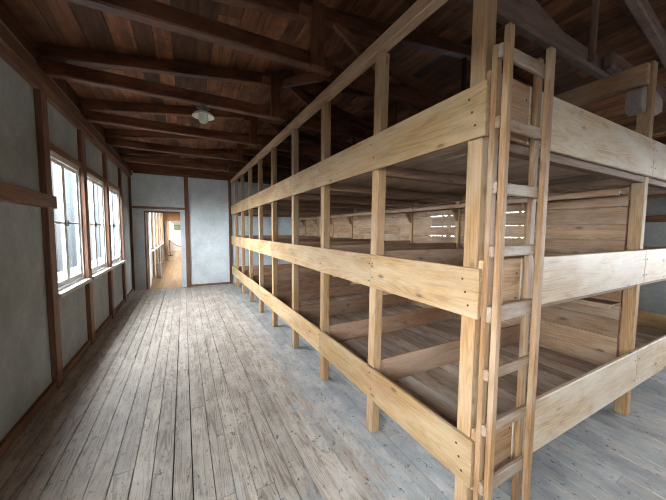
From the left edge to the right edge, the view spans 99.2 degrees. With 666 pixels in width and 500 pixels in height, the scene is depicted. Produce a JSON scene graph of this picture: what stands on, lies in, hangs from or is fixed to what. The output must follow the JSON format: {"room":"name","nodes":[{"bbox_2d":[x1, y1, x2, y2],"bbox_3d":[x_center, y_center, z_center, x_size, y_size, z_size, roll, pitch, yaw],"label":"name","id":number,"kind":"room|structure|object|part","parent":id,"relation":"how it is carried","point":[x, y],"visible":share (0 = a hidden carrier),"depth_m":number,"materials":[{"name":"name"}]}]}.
{"room":"dormitory","nodes":[
{"label":"dormitory","id":0,"kind":"room"},
{"bbox_2d":[0,19,132,440],"bbox_3d":[-2.330,-0.139,1.783,0.055,3.200,12.400,-2,4,-28],"label":"wall","id":1,"kind":"structure","parent":0,"point":[25,363],"depth_m":2.46,"materials":[{"name":"grey paint"}]},
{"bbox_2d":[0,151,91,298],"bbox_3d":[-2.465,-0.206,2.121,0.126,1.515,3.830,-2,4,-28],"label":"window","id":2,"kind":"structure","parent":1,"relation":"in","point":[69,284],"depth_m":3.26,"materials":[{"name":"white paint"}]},
{"bbox_3d":[-3.017,-0.288,3.081,0.032,1.390,0.500,-2,4,-28],"label":"sash","id":3,"kind":"part","parent":2,"relation":"part of","materials":[{"name":"white paint"}]},
{"bbox_3d":[-3.250,-0.320,3.522,0.032,1.390,0.500,-2,4,-28],"label":"sash","id":4,"kind":"part","parent":2,"relation":"part of","materials":[{"name":"white paint"}]},
{"bbox_3d":[-3.081,0.440,3.383,0.075,0.045,1.110,-2,4,-28],"label":"sill","id":5,"kind":"part","parent":2,"relation":"part of","materials":[{"name":"paint"}]},
{"bbox_2d":[33,89,63,387],"bbox_3d":[-2.806,-0.062,2.806,0.050,2.900,0.140,-2,4,-28],"label":"stud","id":6,"kind":"object","parent":1,"relation":"attached to","point":[40,99],"visible":0.9,"depth_m":2.77,"materials":[{"name":"brown wood"}]},
{"bbox_2d":[0,0,127,164],"bbox_3d":[-2.318,-1.827,1.667,0.055,0.184,12.640,-2,4,-28],"label":"board","id":7,"kind":"object","parent":1,"relation":"attached to","point":[7,16],"visible":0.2,"depth_m":2.58,"materials":[{"name":"brown wood"}]},
{"bbox_2d":[50,143,80,167],"bbox_3d":[-3.090,-1.083,3.268,0.030,0.070,1.070,-2,4,-28],"label":"lintel","id":8,"kind":"object","parent":1,"relation":"attached to","point":[53,148],"visible":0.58,"depth_m":3.21,"materials":[{"name":"brown wood"}]},
{"bbox_2d":[0,22,131,177],"bbox_3d":[-2.260,-1.537,1.718,0.080,0.200,12.400,-2,4,-28],"label":"wall plate","id":9,"kind":"object","parent":1,"relation":"attached to","point":[12,52],"visible":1,"depth_m":2.79,"materials":[{"name":"brown wood"}]},
{"bbox_2d":[0,288,133,457],"bbox_3d":[-2.301,1.419,1.911,0.035,0.075,12.400,-2,4,-28],"label":"baseboard","id":10,"kind":"structure","parent":1,"relation":"attached to","point":[6,442],"depth_m":2.58,"materials":[{"name":"brown wood"}]},
{"bbox_2d":[77,129,94,344],"bbox_3d":[-3.370,-0.139,3.874,0.050,2.900,0.140,-2,4,-28],"label":"stud","id":11,"kind":"object","parent":1,"relation":"attached to","point":[80,134],"visible":0.88,"depth_m":3.84,"materials":[{"name":"brown wood"}]},
{"bbox_2d":[86,166,104,181],"bbox_3d":[-3.672,-1.163,4.372,0.030,0.070,1.150,-2,4,-28],"label":"lintel","id":12,"kind":"object","parent":1,"relation":"attached to","point":[89,171],"visible":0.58,"depth_m":4.35,"materials":[{"name":"brown wood"}]},
{"bbox_2d":[87,173,112,279],"bbox_3d":[-3.680,-0.372,4.424,0.126,1.515,1.190,-2,4,-28],"label":"window","id":13,"kind":"structure","parent":1,"relation":"in","point":[99,270],"depth_m":4.47,"materials":[{"name":"white paint"}]},
{"bbox_3d":[-3.590,-0.366,4.167,0.032,1.390,0.540,-2,4,-28],"label":"sash","id":14,"kind":"part","parent":13,"relation":"part of","materials":[{"name":"white paint"}]},
{"bbox_3d":[-3.841,-0.401,4.643,0.032,1.390,0.540,-2,4,-28],"label":"sash","id":15,"kind":"part","parent":13,"relation":"part of","materials":[{"name":"white paint"}]},
{"bbox_3d":[-3.663,0.360,4.487,0.075,0.045,1.190,-2,4,-28],"label":"sill","id":16,"kind":"part","parent":13,"relation":"part of","materials":[{"name":"paint"}]},
{"bbox_2d":[102,153,114,318],"bbox_3d":[-3.970,-0.222,5.013,0.050,2.900,0.140,-2,4,-28],"label":"stud","id":17,"kind":"object","parent":1,"relation":"attached to","point":[104,155],"visible":0.82,"depth_m":4.97,"materials":[{"name":"brown wood"}]},
{"bbox_2d":[108,181,119,190],"bbox_3d":[-4.275,-1.246,5.514,0.030,0.070,1.160,-2,4,-28],"label":"lintel","id":18,"kind":"object","parent":1,"relation":"attached to","point":[112,185],"visible":0.58,"depth_m":5.51,"materials":[{"name":"brown wood"}]},
{"bbox_2d":[109,186,125,268],"bbox_3d":[-4.283,-0.455,5.567,0.126,1.515,1.200,-2,4,-28],"label":"window","id":19,"kind":"structure","parent":1,"relation":"in","point":[117,261],"depth_m":5.69,"materials":[{"name":"white paint"}]},
{"bbox_3d":[-4.192,-0.449,5.307,0.032,1.390,0.545,-2,4,-28],"label":"sash","id":20,"kind":"part","parent":19,"relation":"part of","materials":[{"name":"white paint"}]},
{"bbox_3d":[-4.446,-0.484,5.788,0.032,1.390,0.545,-2,4,-28],"label":"sash","id":21,"kind":"part","parent":19,"relation":"part of","materials":[{"name":"white paint"}]},
{"bbox_3d":[-4.266,0.278,5.630,0.075,0.045,1.200,-2,4,-28],"label":"sill","id":22,"kind":"part","parent":19,"relation":"part of","materials":[{"name":"paint"}]},
{"bbox_2d":[117,167,126,301],"bbox_3d":[-4.576,-0.305,6.160,0.050,2.900,0.140,-2,4,-28],"label":"stud","id":23,"kind":"object","parent":1,"relation":"attached to","point":[118,168],"visible":0.8,"depth_m":6.12,"materials":[{"name":"brown wood"}]},
{"bbox_2d":[128,177,134,290],"bbox_3d":[-5.158,-0.385,7.264,0.050,2.900,0.060,-2,4,-28],"label":"stud","id":24,"kind":"object","parent":1,"relation":"attached to","point":[129,178],"visible":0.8,"depth_m":7.24,"materials":[{"name":"brown wood"}]},
{"bbox_2d":[151,247,162,276],"bbox_3d":[-6.887,-0.751,10.959,0.055,3.100,7.880,-2,4,-28],"label":"wall","id":25,"kind":"structure","parent":0,"point":[160,247],"depth_m":10.53,"materials":[{"name":"grey paint"}]},
{"bbox_2d":[146,213,151,287],"bbox_3d":[-5.130,0.000,7.946,0.104,2.020,0.771,-2,4,-28],"label":"door","id":26,"kind":"structure","parent":25,"relation":"in","point":[147,214],"depth_m":7.66,"materials":[{"name":"paint"}]},
{"bbox_2d":[149,212,154,252],"bbox_3d":[-5.808,-0.701,8.993,0.126,1.515,1.140,-2,4,-28],"label":"window","id":27,"kind":"structure","parent":25,"relation":"in","point":[152,250],"depth_m":9.41,"materials":[{"name":"white paint"}]},
{"bbox_3d":[-5.839,-0.722,8.976,0.057,1.470,1.100,-2,4,-28],"label":"frame","id":28,"kind":"part","parent":27,"relation":"part of","materials":[{"name":"white paint"}]},
{"bbox_2d":[151,213,155,276],"bbox_3d":[-6.096,-0.601,9.585,0.060,3.000,0.140,-2,4,-28],"label":"stud","id":29,"kind":"object","parent":25,"relation":"attached to","point":[152,220],"visible":0.54,"depth_m":9.56,"materials":[{"name":"brown wood"}]},
{"bbox_2d":[153,213,157,249],"bbox_3d":[-6.414,-0.784,10.141,0.126,1.515,1.140,-2,4,-28],"label":"window","id":30,"kind":"structure","parent":25,"relation":"in","point":[155,247],"depth_m":10.58,"materials":[{"name":"white paint"}]},
{"bbox_2d":[154,213,157,271],"bbox_3d":[-6.702,-0.684,10.733,0.060,3.000,0.140,-2,4,-28],"label":"stud","id":31,"kind":"object","parent":25,"relation":"attached to","point":[155,216],"visible":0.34,"depth_m":10.69,"materials":[{"name":"brown wood"}]},
{"bbox_2d":[157,213,160,262],"bbox_3d":[-7.307,-0.767,11.880,0.060,3.000,0.140,-2,4,-28],"label":"stud","id":32,"kind":"object","parent":25,"relation":"attached to","point":[157,213],"visible":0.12,"depth_m":11.85,"materials":[{"name":"brown wood"}]},
{"bbox_2d":[159,213,162,263],"bbox_3d":[-7.912,-0.850,13.028,0.060,3.000,0.140,-2,4,-28],"label":"stud","id":33,"kind":"object","parent":25,"relation":"attached to","point":[159,213],"visible":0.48,"depth_m":12.99,"materials":[{"name":"brown wood"}]},
{"bbox_2d":[161,213,163,260],"bbox_3d":[-8.518,-0.933,14.175,0.060,3.000,0.140,-2,4,-28],"label":"stud","id":34,"kind":"object","parent":25,"relation":"attached to","point":[161,213],"visible":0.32,"depth_m":14.14,"materials":[{"name":"brown wood"}]},
{"bbox_2d":[163,213,179,260],"bbox_3d":[-7.004,-1.057,15.406,4.710,3.100,0.120,-2,4,-28],"label":"wall","id":35,"kind":"structure","parent":0,"point":[176,213],"depth_m":14.54,"materials":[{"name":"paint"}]},
{"bbox_2d":[165,220,168,260],"bbox_3d":[-8.530,-0.486,14.535,0.110,2.060,0.070,-2,4,-28],"label":"door frame","id":36,"kind":"structure","parent":35,"relation":"attached to","point":[166,228],"depth_m":14.50,"materials":[{"name":"brown wood"}]},
{"bbox_2d":[163,213,179,220],"bbox_3d":[-8.057,-1.707,14.696,1.400,0.360,0.070,-2,4,-28],"label":"lintel","id":37,"kind":"object","parent":35,"relation":"attached to","point":[166,216],"visible":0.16,"depth_m":14.54,"materials":[{"name":"orange wood"}]},
{"bbox_2d":[168,251,180,259],"bbox_3d":[-8.609,0.306,18.907,4.436,0.120,7.380,-2,4,-28],"label":"floor","id":38,"kind":"structure","parent":0,"point":[176,254],"depth_m":17.44,"materials":[{"name":"beige wood"}]},
{"bbox_2d":[169,221,180,250],"bbox_3d":[-10.497,-1.536,22.026,4.710,3.100,0.120,-2,4,-28],"label":"wall","id":39,"kind":"structure","parent":0,"point":[175,235],"depth_m":21.27,"materials":[{"name":"white paint"}]},
{"bbox_2d":[174,225,179,229],"bbox_3d":[-11.675,-1.695,21.303,0.440,0.400,0.038,-2,4,-28],"label":"picture frame","id":40,"kind":"object","parent":39,"relation":"attached to","point":[176,227],"visible":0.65,"depth_m":21.27,"materials":[{"name":"metal"}]},
{"bbox_2d":[149,260,241,288],"bbox_3d":[-5.000,0.801,12.066,4.436,0.120,7.880,-2,4,-28],"label":"floor","id":41,"kind":"structure","parent":0,"point":[171,270],"depth_m":9.66,"materials":[{"name":"brown wood"}]},
{"bbox_2d":[156,263,161,277],"bbox_3d":[-5.727,0.672,9.340,0.140,0.500,0.140,-2,4,-28],"label":"stand","id":42,"kind":"object","parent":41,"relation":"on","point":[159,274],"visible":1,"depth_m":9.29,"materials":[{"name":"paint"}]},
{"bbox_2d":[131,170,393,290],"bbox_3d":[-1.194,-0.591,9.441,9.420,3.130,0.122,-2,4,-28],"label":"wall","id":43,"kind":"structure","parent":0,"point":[207,198],"depth_m":8.04,"materials":[{"name":"paint"}]},
{"bbox_2d":[132,206,184,209],"bbox_3d":[-4.607,-1.115,7.513,1.195,0.060,0.040,-2,4,-28],"label":"wall rail","id":44,"kind":"object","parent":43,"relation":"attached to","point":[141,207],"visible":1,"depth_m":7.48,"materials":[{"name":"brown wood"}]},
{"bbox_2d":[144,211,179,289],"bbox_3d":[-4.592,0.001,7.691,0.830,2.080,0.142,-2,4,-28],"label":"door frame","id":45,"kind":"structure","parent":43,"relation":"attached to","point":[145,228],"depth_m":7.48,"materials":[{"name":"brown wood"}]},
{"bbox_2d":[184,174,190,286],"bbox_3d":[-4.036,-0.517,7.852,0.100,3.100,0.050,-2,4,-28],"label":"stud","id":46,"kind":"object","parent":43,"relation":"attached to","point":[186,202],"visible":1,"depth_m":7.83,"materials":[{"name":"brown wood"}]},
{"bbox_2d":[133,170,277,183],"bbox_3d":[-1.146,-2.112,9.264,8.900,0.070,0.045,-2,4,-28],"label":"wall plate","id":47,"kind":"object","parent":43,"relation":"attached to","point":[134,171],"visible":0.42,"depth_m":7.81,"materials":[{"name":"brown wood"}]},
{"bbox_2d":[191,282,229,285],"bbox_3d":[-3.546,0.989,8.233,1.045,0.050,0.025,-2,4,-28],"label":"baseboard","id":48,"kind":"structure","parent":43,"relation":"attached to","point":[219,282],"depth_m":8.22,"materials":[{"name":"brown wood"}]},
{"bbox_2d":[128,158,303,181],"bbox_3d":[-1.181,-2.588,9.305,9.420,0.872,0.120,-2,4,-28],"label":"roof truss","id":49,"kind":"object","parent":43,"relation":"on","point":[133,166],"depth_m":7.98,"materials":[{"name":"brown wood"}]},
{"bbox_2d":[228,181,232,283],"bbox_3d":[-3.034,-0.547,8.384,0.080,3.100,0.040,-2,4,-28],"label":"stud","id":50,"kind":"object","parent":43,"relation":"attached to","point":[229,183],"visible":1,"depth_m":8.36,"materials":[{"name":"brown wood"}]},
{"bbox_2d":[0,283,665,499],"bbox_3d":[1.736,1.403,3.983,9.308,0.120,12.500,-2,4,-28],"label":"floor","id":51,"kind":"structure","parent":0,"point":[193,392],"depth_m":2.24,"materials":[{"name":"grey wood"}]},
{"bbox_2d":[230,0,665,499],"bbox_3d":[0.708,-0.320,5.836,4.204,3.050,7.952,-2,4,-28],"label":"bunk bed","id":52,"kind":"object","parent":51,"relation":"on","point":[358,297],"visible":0.96,"depth_m":2.38,"materials":[{"name":"brown wood"}]},
{"bbox_3d":[-2.667,-0.435,7.870,0.072,2.954,0.084,-2,4,-28],"label":"post","id":53,"kind":"part","parent":52,"relation":"part of","materials":[{"name":"brown wood"}]},
{"bbox_3d":[-2.235,-0.370,7.051,0.072,2.942,0.080,-2,4,-28],"label":"post","id":54,"kind":"part","parent":52,"relation":"part of","materials":[{"name":"brown wood"}]},
{"bbox_3d":[-1.807,-0.306,6.239,0.072,2.931,0.081,-2,4,-28],"label":"post","id":55,"kind":"part","parent":52,"relation":"part of","materials":[{"name":"brown wood"}]},
{"bbox_3d":[-1.380,-0.242,5.429,0.072,2.919,0.085,-2,4,-28],"label":"post","id":56,"kind":"part","parent":52,"relation":"part of","materials":[{"name":"brown wood"}]},
{"bbox_3d":[-0.955,-0.178,4.626,0.072,2.908,0.083,-2,4,-28],"label":"post","id":57,"kind":"part","parent":52,"relation":"part of","materials":[{"name":"brown wood"}]},
{"bbox_3d":[-0.502,-0.110,3.766,0.072,2.896,0.086,-2,4,-28],"label":"post","id":58,"kind":"part","parent":52,"relation":"part of","materials":[{"name":"brown wood"}]},
{"bbox_3d":[-0.082,-0.046,2.971,0.072,2.884,0.089,-2,4,-28],"label":"post","id":59,"kind":"part","parent":52,"relation":"part of","materials":[{"name":"brown wood"}]},
{"bbox_3d":[-1.113,-1.695,4.788,0.074,0.190,7.931,-2,4,-28],"label":"rail","id":60,"kind":"part","parent":52,"relation":"part of","materials":[{"name":"brown wood"}]},
{"bbox_3d":[0.339,0.017,2.174,0.072,2.873,0.125,-2,4,-28],"label":"post","id":61,"kind":"part","parent":52,"relation":"part of","materials":[{"name":"brown wood"}]},
{"bbox_3d":[1.771,-0.070,3.974,0.077,2.820,0.110,-2,4,-28],"label":"post","id":62,"kind":"part","parent":52,"relation":"part of","materials":[{"name":"brown wood"}]},
{"bbox_2d":[299,190,628,219],"bbox_3d":[0.596,-0.722,5.816,0.204,0.042,7.832,-2,4,-28],"label":"shelf","id":63,"kind":"object","parent":52,"relation":"attached to","point":[611,195],"depth_m":3.19,"materials":[{"name":"brown wood"}]},
{"bbox_3d":[0.722,0.075,1.448,0.072,2.863,0.080,-2,4,-28],"label":"post","id":64,"kind":"part","parent":52,"relation":"part of","materials":[{"name":"brown wood"}]},
{"bbox_2d":[569,297,619,308],"bbox_3d":[0.589,0.226,5.881,0.204,0.042,7.832,-2,4,-28],"label":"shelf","id":65,"kind":"object","parent":52,"relation":"attached to","point":[601,302],"depth_m":2.50,"materials":[{"name":"brown wood"}]},
{"bbox_3d":[0.699,-1.673,5.762,0.065,0.160,7.900,-2,4,-28],"label":"rail","id":66,"kind":"part","parent":52,"relation":"part of","materials":[{"name":"brown wood"}]},
{"bbox_3d":[2.584,-0.040,2.427,0.077,2.985,0.083,-2,4,-28],"label":"post","id":67,"kind":"part","parent":52,"relation":"part of","materials":[{"name":"brown wood"}]},
{"bbox_3d":[2.528,-1.765,6.704,0.100,0.120,7.930,-2,4,-28],"label":"rail","id":68,"kind":"part","parent":52,"relation":"part of","materials":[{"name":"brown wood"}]},
{"bbox_2d":[473,22,555,499],"bbox_3d":[0.907,0.257,1.430,0.385,2.505,0.080,-2,4,-28],"label":"wooden ladder","id":69,"kind":"object","parent":51,"relation":"on","point":[494,314],"visible":1,"depth_m":1.40,"materials":[{"name":"brown wood"}]},
{"bbox_2d":[3,0,665,161],"bbox_3d":[1.742,-2.333,3.756,9.700,0.659,12.670,-2,4,-28],"label":"ceiling","id":70,"kind":"structure","parent":0,"point":[58,22],"depth_m":3.26,"materials":[{"name":"brown wood"}]},
{"bbox_2d":[119,148,320,177],"bbox_3d":[-0.703,-2.496,8.399,9.114,0.861,0.345,-2,4,-28],"label":"roof truss","id":71,"kind":"object","parent":70,"relation":"attached to","point":[125,152],"visible":0.33,"depth_m":6.97,"materials":[{"name":"brown wood"}]},
{"bbox_3d":[-2.619,-2.278,7.263,0.120,0.554,0.065,-2,4,-28],"label":"queen post","id":72,"kind":"part","parent":71,"relation":"part of","materials":[{"name":"brown wood"}]},
{"bbox_2d":[80,99,373,156],"bbox_3d":[0.292,-2.360,6.515,9.114,0.862,1.394,-2,4,-28],"label":"roof truss","id":73,"kind":"object","parent":70,"relation":"attached to","point":[89,107],"visible":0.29,"depth_m":4.46,"materials":[{"name":"brown wood"}]},
{"bbox_3d":[-1.380,-2.108,4.915,0.120,0.554,0.065,-2,4,-28],"label":"queen post","id":74,"kind":"part","parent":73,"relation":"part of","materials":[{"name":"brown wood"}]},
{"bbox_2d":[104,129,351,169],"bbox_3d":[-0.083,-2.411,7.225,9.114,0.861,0.345,-2,4,-28],"label":"roof truss","id":75,"kind":"object","parent":70,"relation":"attached to","point":[111,135],"visible":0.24,"depth_m":5.66,"materials":[{"name":"brown wood"}]},
{"bbox_3d":[-1.999,-2.193,6.089,0.120,0.554,0.065,-2,4,-28],"label":"queen post","id":76,"kind":"part","parent":75,"relation":"part of","materials":[{"name":"brown wood"}]},
{"bbox_2d":[35,42,425,139],"bbox_3d":[0.911,-2.275,5.341,9.114,0.862,1.394,-2,4,-28],"label":"roof truss","id":77,"kind":"object","parent":70,"relation":"attached to","point":[53,59],"visible":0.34,"depth_m":3.31,"materials":[{"name":"brown wood"}]},
{"bbox_2d":[192,104,214,123],"bbox_3d":[-1.572,-1.640,3.434,0.252,0.220,0.252,-2,4,-28],"label":"pendant lamp","id":78,"kind":"object","parent":77,"relation":"hanging from","point":[202,114],"visible":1,"depth_m":3.40,"materials":[{"name":"white ceramic"}]},
{"bbox_3d":[-1.572,-1.597,3.437,0.112,0.134,0.112,-2,4,-28],"label":"glass","id":79,"kind":"part","parent":78,"relation":"part of","materials":[{"name":"white glass"}]},
{"bbox_3d":[-1.572,-1.643,3.434,0.252,0.062,0.252,-2,4,-28],"label":"lamp shade","id":80,"kind":"part","parent":78,"relation":"part of","materials":[{"name":"white metal"}]},
{"bbox_3d":[-0.761,-2.023,3.741,0.120,0.554,0.065,-2,4,-28],"label":"queen post","id":81,"kind":"part","parent":77,"relation":"part of","materials":[{"name":"brown wood"}]},
{"bbox_3d":[1.053,-2.208,4.800,0.045,0.762,0.040,-2,4,-28],"label":"king post","id":82,"kind":"part","parent":77,"relation":"part of","materials":[{"name":"brown wood"}]},
{"bbox_2d":[65,0,532,108],"bbox_3d":[1.530,-2.190,4.167,9.114,0.862,1.394,-2,4,-28],"label":"roof truss","id":83,"kind":"object","parent":70,"relation":"attached to","point":[319,16],"visible":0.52,"depth_m":2.54,"materials":[{"name":"brown wood"}]},
{"bbox_3d":[-0.141,-1.938,2.567,0.120,0.554,0.065,-2,4,-28],"label":"queen post","id":84,"kind":"part","parent":83,"relation":"part of","materials":[{"name":"brown wood"}]},
{"bbox_3d":[1.672,-2.123,3.627,0.045,0.762,0.040,-2,4,-28],"label":"king post","id":85,"kind":"part","parent":83,"relation":"part of","materials":[{"name":"brown wood"}]},
{"bbox_2d":[459,0,665,107],"bbox_3d":[2.385,-2.073,2.547,9.114,0.861,0.345,-2,4,-28],"label":"roof truss","id":86,"kind":"object","parent":70,"relation":"attached to","point":[531,21],"visible":0.87,"depth_m":2.46,"materials":[{"name":"brown wood"}]},
{"bbox_3d":[2.282,-2.039,2.470,0.045,0.762,0.040,-2,4,-28],"label":"king post","id":87,"kind":"part","parent":86,"relation":"part of","materials":[{"name":"brown wood"}]},
{"bbox_2d":[421,198,665,314],"bbox_3d":[5.771,-0.373,6.040,0.055,3.200,12.400,-2,4,-28],"label":"wall","id":88,"kind":"structure","parent":0,"point":[652,296],"depth_m":5.38,"materials":[{"name":"grey paint"}]},
{"bbox_2d":[621,200,629,307],"bbox_3d":[5.887,-0.200,5.717,0.050,2.900,0.140,-2,4,-28],"label":"stud","id":89,"kind":"object","parent":88,"relation":"attached to","point":[629,200],"depth_m":5.68,"materials":[{"name":"brown wood"}]},
{"bbox_2d":[627,215,665,222],"bbox_3d":[5.855,-0.615,5.727,0.075,0.125,3.000,-2,4,-28],"label":"wall rail","id":90,"kind":"object","parent":88,"relation":"attached to","point":[655,218],"depth_m":5.30,"materials":[{"name":"brown wood"}]},
{"bbox_2d":[653,136,665,144],"bbox_3d":[5.783,-2.061,5.925,0.055,0.184,12.640,-2,4,-28],"label":"board","id":91,"kind":"object","parent":88,"relation":"attached to","point":[659,139],"depth_m":5.26,"materials":[{"name":"brown wood"}]},
{"label":"outside","id":92,"kind":"structure","parent":0,"visible":0},
{"bbox_2d":[57,252,136,290],"bbox_3d":[-3.971,1.394,10.318,80.000,0.150,100.000,-2,4,-28],"label":"ground","id":93,"kind":"structure","parent":92,"point":[73,270],"depth_m":13.94,"materials":[{"name":"white"}]},
{"bbox_2d":[51,163,117,271],"bbox_3d":[-21.905,-2.988,29.958,0.150,5.650,48.932,-2,4,-28],"label":"wall","id":94,"kind":"structure","parent":93,"relation":"on","point":[68,176],"depth_m":15.22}
]}

